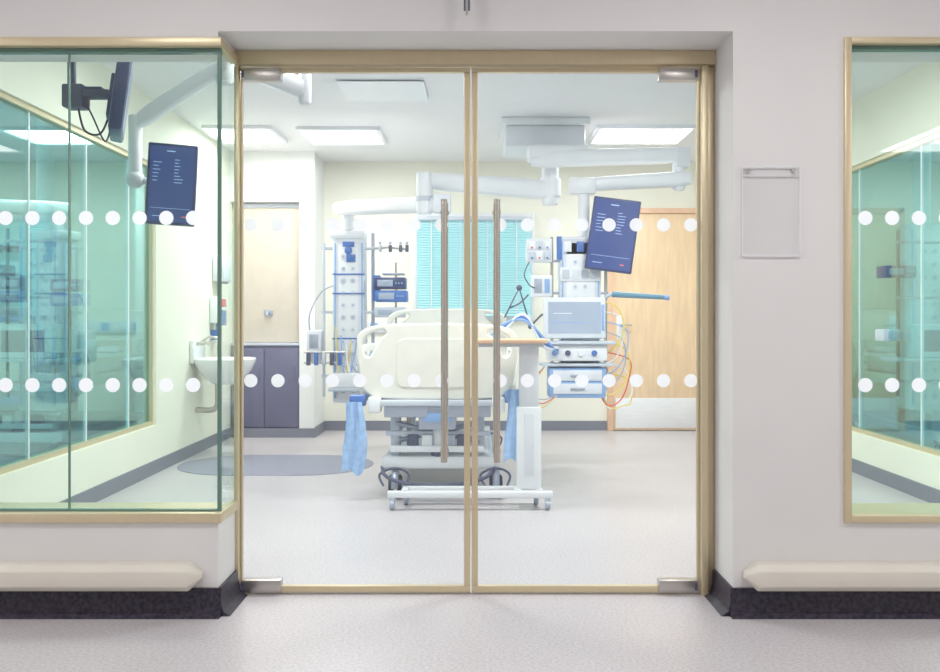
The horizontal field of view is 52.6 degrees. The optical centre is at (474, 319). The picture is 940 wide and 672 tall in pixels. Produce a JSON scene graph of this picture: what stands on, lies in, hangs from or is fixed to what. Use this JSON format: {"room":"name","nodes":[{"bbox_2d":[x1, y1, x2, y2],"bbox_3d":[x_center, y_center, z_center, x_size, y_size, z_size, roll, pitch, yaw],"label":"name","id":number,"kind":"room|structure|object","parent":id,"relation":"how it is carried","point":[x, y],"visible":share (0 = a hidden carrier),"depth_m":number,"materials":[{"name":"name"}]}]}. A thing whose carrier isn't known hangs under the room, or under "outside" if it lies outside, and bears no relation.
{"room":"hospital corridor","nodes":[
{"label":"hospital corridor","id":0,"kind":"room"},
{"bbox_2d":[0,62,232,501],"bbox_3d":[-2.450,-0.250,6.975,0.100,2.800,5.850,0,0,0],"label":"wall","id":1,"kind":"structure","parent":0,"point":[183,284],"depth_m":7.37,"materials":[{"name":"beige paint"}]},
{"bbox_2d":[0,91,152,474],"bbox_3d":[-2.450,-0.190,5.600,0.060,1.960,3.100,0,0,0],"label":"window","id":2,"kind":"structure","parent":1,"relation":"in","point":[5,98],"depth_m":5.97,"materials":[{"name":"teal glass"}]},
{"bbox_2d":[60,427,231,501],"bbox_3d":[-2.394,1.100,6.975,0.012,0.100,5.850,0,0,0],"label":"baseboard","id":3,"kind":"structure","parent":1,"relation":"attached to","point":[110,487],"depth_m":6.86,"materials":[{"name":"grey plastic"}]},
{"bbox_2d":[210,297,225,339],"bbox_3d":[-2.340,-0.015,8.660,0.119,0.390,0.160,0,0,0],"label":"dispenser","id":4,"kind":"object","parent":1,"relation":"attached to","point":[213,300],"visible":0.56,"depth_m":8.58,"materials":[{"name":"white plastic"}]},
{"bbox_2d":[212,255,230,283],"bbox_3d":[-2.340,-0.463,8.780,0.119,0.255,0.240,0,0,0],"label":"paper towel dispenser","id":5,"kind":"object","parent":1,"relation":"attached to","point":[226,261],"visible":0.76,"depth_m":8.68,"materials":[{"name":"white plastic"}]},
{"bbox_2d":[190,336,255,412],"bbox_3d":[-2.144,0.467,8.150,0.508,0.662,0.540,0,0,0],"label":"basin","id":6,"kind":"object","parent":1,"relation":"attached to","point":[207,366],"visible":0.74,"depth_m":7.99,"materials":[{"name":"ceramic"}]},
{"bbox_2d":[230,151,298,202],"bbox_3d":[-2.060,-1.405,9.360,0.680,0.490,0.120,0,0,0],"label":"header","id":7,"kind":"object","parent":1,"relation":"attached to","point":[269,176],"depth_m":9.30,"materials":[{"name":"white paint"}]},
{"bbox_2d":[233,203,298,342],"bbox_3d":[-2.060,-0.250,9.660,0.680,2.800,0.480,0,0,0],"label":"wall return","id":8,"kind":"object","parent":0,"point":[233,203],"visible":0.07,"depth_m":9.42,"materials":[{"name":"paint"}]},
{"bbox_2d":[233,204,298,341],"bbox_3d":[-2.060,-0.465,9.358,0.660,1.370,0.121,0,0,0],"label":"panel","id":9,"kind":"object","parent":8,"relation":"attached to","point":[271,257],"visible":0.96,"depth_m":9.40,"materials":[{"name":"beige plastic"}]},
{"bbox_2d":[0,0,939,587],"bbox_3d":[0.000,-0.250,3.875,14.000,2.800,0.350,0,0,0],"label":"wall","id":10,"kind":"structure","parent":0,"point":[778,68],"depth_m":3.70,"materials":[{"name":"paint"}]},
{"bbox_2d":[0,561,203,590],"bbox_3d":[-2.228,0.989,3.658,2.345,0.102,0.083,0,0,0],"label":"rail","id":11,"kind":"object","parent":10,"relation":"attached to","point":[14,575],"visible":1,"depth_m":3.62,"materials":[{"name":"beige plastic"}]},
{"bbox_2d":[0,37,237,522],"bbox_3d":[-1.657,-0.155,3.868,1.345,1.888,0.365,0,0,0],"label":"window","id":12,"kind":"structure","parent":10,"relation":"in","point":[10,512],"depth_m":3.72,"materials":[{"name":"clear glass"}]},
{"bbox_2d":[241,68,469,592],"bbox_3d":[-0.501,0.043,4.000,0.964,2.203,0.156,0,0,0],"label":"door","id":13,"kind":"structure","parent":10,"relation":"in","point":[248,75],"depth_m":3.98,"materials":[{"name":"clear glass"}]},
{"bbox_2d":[464,0,469,14],"bbox_3d":[-0.031,-1.405,3.621,0.024,0.490,0.018,0,0,0],"label":"bracket","id":14,"kind":"object","parent":10,"relation":"attached to","point":[466,2],"visible":1,"depth_m":3.62,"materials":[{"name":"grey metal"}]},
{"bbox_2d":[0,569,939,618],"bbox_3d":[0.000,1.096,3.810,14.000,0.108,0.320,0,0,0],"label":"baseboard","id":15,"kind":"structure","parent":10,"relation":"attached to","point":[195,603],"depth_m":3.69,"materials":[{"name":"black rubber"}]},
{"bbox_2d":[234,50,715,595],"bbox_3d":[-0.001,0.013,4.003,2.007,2.274,0.095,0,0,0],"label":"trim","id":16,"kind":"structure","parent":10,"relation":"attached to","point":[704,60],"depth_m":3.96,"materials":[{"name":"beige metal"}]},
{"bbox_2d":[472,68,698,592],"bbox_3d":[0.463,0.043,4.000,0.954,2.203,0.156,0,0,0],"label":"door","id":17,"kind":"structure","parent":10,"relation":"in","point":[664,75],"depth_m":3.98,"materials":[{"name":"clear glass"}]},
{"bbox_2d":[742,166,799,255],"bbox_3d":[1.149,-0.423,3.692,0.226,0.346,0.017,0,0,0],"label":"sign holder","id":18,"kind":"object","parent":10,"relation":"attached to","point":[748,170],"visible":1,"depth_m":3.69,"materials":[{"name":"plastic"}]},
{"bbox_2d":[742,561,939,590],"bbox_3d":[2.220,0.989,3.658,2.360,0.102,0.083,0,0,0],"label":"rail","id":19,"kind":"object","parent":10,"relation":"attached to","point":[762,575],"visible":1,"depth_m":3.62,"materials":[{"name":"beige plastic"}]},
{"bbox_2d":[843,37,939,522],"bbox_3d":[2.017,-0.155,3.868,1.164,1.888,0.365,0,0,0],"label":"window","id":20,"kind":"structure","parent":10,"relation":"in","point":[852,512],"depth_m":3.69,"materials":[{"name":"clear glass"}]},
{"bbox_2d":[0,430,939,671],"bbox_3d":[0.000,1.200,3.950,14.000,0.100,12.300,0,0,0],"label":"floor","id":21,"kind":"structure","parent":0,"point":[622,510],"depth_m":3.92,"materials":[{"name":"plastic"}]},
{"bbox_2d":[0,243,18,322],"bbox_3d":[-5.200,0.150,9.740,1.400,2.000,0.280,0,0,0],"label":"shelving","id":22,"kind":"object","parent":21,"relation":"on","point":[14,282],"visible":0.02,"depth_m":9.62,"materials":[{"name":"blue plastic"}]},
{"bbox_2d":[0,310,142,456],"bbox_3d":[-3.590,0.524,8.425,1.120,1.249,2.241,0,0,0],"label":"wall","id":23,"kind":"structure","parent":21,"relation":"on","point":[106,329],"depth_m":8.10,"materials":[{"name":"beige plastic"}]},
{"bbox_2d":[231,343,298,427],"bbox_3d":[-2.058,0.650,9.354,0.665,0.850,0.123,0,0,0],"label":"base cabinet","id":24,"kind":"object","parent":21,"relation":"on","point":[266,405],"visible":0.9,"depth_m":9.31,"materials":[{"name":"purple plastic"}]},
{"bbox_2d":[177,455,372,475],"bbox_3d":[-1.575,1.148,7.550,1.530,0.004,1.060,0,0,0],"label":"floor mat","id":25,"kind":"object","parent":21,"relation":"on","point":[254,465],"visible":0.85,"depth_m":7.48,"materials":[{"name":"plastic"}]},
{"bbox_2d":[299,151,323,427],"bbox_3d":[-1.645,-0.250,9.600,0.150,2.800,0.600,0,0,0],"label":"pier","id":26,"kind":"object","parent":21,"relation":"on","point":[311,167],"depth_m":9.30,"materials":[{"name":"white paint"}]},
{"bbox_2d":[350,308,516,490],"bbox_3d":[-0.240,0.524,7.125,1.120,1.249,2.241,0,0,0],"label":"hospital bed","id":27,"kind":"object","parent":21,"relation":"on","point":[413,346],"visible":0.84,"depth_m":6.08,"materials":[{"name":"beige plastic"}]},
{"bbox_2d":[342,402,366,475],"bbox_3d":[-0.764,0.753,6.020,0.161,0.467,0.038,0,0,0],"label":"towel","id":28,"kind":"object","parent":27,"relation":"hanging from","point":[354,453],"visible":1,"depth_m":6.02,"materials":[{"name":"fabric"}]},
{"bbox_2d":[503,389,518,461],"bbox_3d":[0.266,0.678,6.020,0.171,0.477,0.038,0,0,0],"label":"towel","id":29,"kind":"object","parent":27,"relation":"hanging from","point":[513,395],"visible":0.51,"depth_m":6.02,"materials":[{"name":"fabric"}]},
{"bbox_2d":[387,338,552,509],"bbox_3d":[-0.030,0.632,5.830,1.000,1.035,0.340,0,0,0],"label":"table","id":30,"kind":"object","parent":21,"relation":"on","point":[528,412],"visible":0.9,"depth_m":5.79,"materials":[{"name":"white metal"}]},
{"bbox_2d":[852,310,939,448],"bbox_3d":[3.960,0.524,8.425,1.120,1.249,2.241,0,0,0],"label":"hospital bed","id":31,"kind":"object","parent":21,"relation":"on","point":[907,423],"visible":0.33,"depth_m":8.57,"materials":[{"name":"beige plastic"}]},
{"bbox_2d":[0,162,939,429],"bbox_3d":[0.000,-0.250,9.975,14.000,2.800,0.150,0,0,0],"label":"wall","id":32,"kind":"structure","parent":0,"point":[886,186],"depth_m":9.90,"materials":[{"name":"beige paint"}]},
{"bbox_2d":[367,321,402,332],"bbox_3d":[-1.100,0.070,9.882,0.700,0.120,0.035,0,0,0],"label":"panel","id":33,"kind":"object","parent":32,"relation":"attached to","point":[368,322],"visible":0.18,"depth_m":9.87,"materials":[{"name":"white plastic"}]},
{"bbox_2d":[231,421,606,437],"bbox_3d":[0.235,1.100,9.594,5.246,0.100,0.612,0,0,0],"label":"baseboard","id":34,"kind":"structure","parent":32,"relation":"attached to","point":[325,425],"depth_m":9.89,"materials":[{"name":"grey plastic"}]},
{"bbox_2d":[413,213,534,319],"bbox_3d":[-0.010,-0.555,9.880,1.260,1.110,0.039,0,0,0],"label":"window","id":35,"kind":"structure","parent":32,"relation":"in","point":[532,317],"depth_m":9.88,"materials":[{"name":"teal glass"}]},
{"bbox_2d":[417,216,530,315],"bbox_3d":[-0.010,-0.555,9.825,1.180,1.030,0.050,0,0,0],"label":"blind","id":36,"kind":"object","parent":35,"relation":"attached to","point":[420,218],"visible":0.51,"depth_m":9.82,"materials":[{"name":"teal fabric"}]},
{"bbox_2d":[607,208,695,430],"bbox_3d":[1.880,-0.005,9.845,1.010,2.310,0.109,0,0,0],"label":"door","id":37,"kind":"structure","parent":32,"relation":"in","point":[662,333],"depth_m":9.86,"materials":[{"name":"brown wood"}]},
{"bbox_2d":[0,62,939,161],"bbox_3d":[0.000,-1.700,3.950,14.000,0.100,12.300,0,0,0],"label":"ceiling","id":38,"kind":"structure","parent":0,"point":[432,130],"depth_m":7.48,"materials":[{"name":"paint"}]},
{"bbox_2d":[0,118,89,410],"bbox_3d":[-3.110,-0.500,6.770,0.760,2.300,0.560,0,0,0],"label":"pendant","id":39,"kind":"object","parent":38,"relation":"hanging from","point":[48,240],"visible":0.78,"depth_m":6.74,"materials":[{"name":"white plastic"}]},
{"bbox_2d":[62,62,131,142],"bbox_3d":[-1.794,-1.248,4.459,0.349,0.804,0.495,0,0,-20],"label":"television","id":40,"kind":"object","parent":38,"relation":"hanging from","point":[117,95],"visible":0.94,"depth_m":4.45,"materials":[{"name":"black plastic"}]},
{"bbox_2d":[126,62,311,226],"bbox_3d":[-1.402,-1.079,5.200,1.014,1.141,0.260,0,0,0],"label":"monitor","id":41,"kind":"object","parent":38,"relation":"attached to","point":[170,182],"depth_m":5.16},
{"bbox_2d":[201,125,287,143],"bbox_3d":[-2.020,-1.635,8.400,0.600,0.030,0.720,0,0,0],"label":"ceiling light","id":42,"kind":"object","parent":38,"relation":"attached to","point":[253,134],"depth_m":8.36,"materials":[{"name":"white plastic"}]},
{"bbox_2d":[295,126,387,144],"bbox_3d":[-1.170,-1.635,8.450,0.720,0.030,0.720,0,0,0],"label":"ceiling light","id":43,"kind":"object","parent":38,"relation":"attached to","point":[314,135],"depth_m":8.43,"materials":[{"name":"white plastic"}]},
{"bbox_2d":[336,79,427,101],"bbox_3d":[-0.650,-1.640,6.800,0.600,0.020,0.600,0,0,0],"label":"ceiling vent","id":44,"kind":"object","parent":38,"relation":"in","point":[354,90],"visible":1,"depth_m":6.75,"materials":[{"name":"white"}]},
{"bbox_2d":[333,117,690,236],"bbox_3d":[0.215,-1.151,8.004,2.973,0.997,1.167,0,0,0],"label":"pendant","id":45,"kind":"object","parent":38,"relation":"attached to","point":[548,143],"depth_m":7.56,"materials":[{"name":"white plastic"}]},
{"bbox_2d":[304,230,408,402],"bbox_3d":[-1.048,-0.029,8.499,0.914,1.539,0.353,0,0,0],"label":"pendant","id":46,"kind":"object","parent":45,"relation":"hanging from","point":[349,248],"visible":0.9,"depth_m":8.43,"materials":[{"name":"white metal"}]},
{"bbox_2d":[490,196,669,411],"bbox_3d":[0.764,-0.129,7.341,1.400,1.644,0.564,0,0,-19],"label":"pendant","id":47,"kind":"object","parent":45,"relation":"hanging from","point":[577,317],"visible":0.93,"depth_m":7.25,"materials":[{"name":"white plastic"}]},
{"bbox_2d":[587,125,695,144],"bbox_3d":[1.460,-1.635,8.400,0.860,0.030,0.750,0,0,0],"label":"ceiling light","id":48,"kind":"object","parent":38,"relation":"attached to","point":[602,134],"depth_m":8.39,"materials":[{"name":"white plastic"}]},
{"bbox_2d":[875,144,939,409],"bbox_3d":[3.260,-0.500,6.870,0.760,2.300,0.560,0,0,0],"label":"pendant","id":49,"kind":"object","parent":38,"relation":"hanging from","point":[906,271],"visible":0.85,"depth_m":6.83,"materials":[{"name":"white plastic"}]},
{"bbox_2d":[852,62,939,489],"bbox_3d":[2.920,-0.250,6.975,0.100,2.800,5.850,0,0,0],"label":"wall","id":50,"kind":"structure","parent":0,"point":[905,110],"depth_m":6.47,"materials":[{"name":"beige paint"}]},
{"bbox_2d":[852,132,939,456],"bbox_3d":[2.920,-0.160,6.175,0.060,2.020,4.250,0,0,0],"label":"window","id":51,"kind":"structure","parent":50,"relation":"in","point":[933,138],"depth_m":6.46,"materials":[{"name":"teal glass"}]},
{"bbox_2d":[852,458,939,502],"bbox_3d":[2.864,1.100,6.975,0.012,0.100,5.850,0,0,0],"label":"baseboard","id":52,"kind":"structure","parent":50,"relation":"attached to","point":[929,494],"depth_m":6.43,"materials":[{"name":"grey plastic"}]}
]}

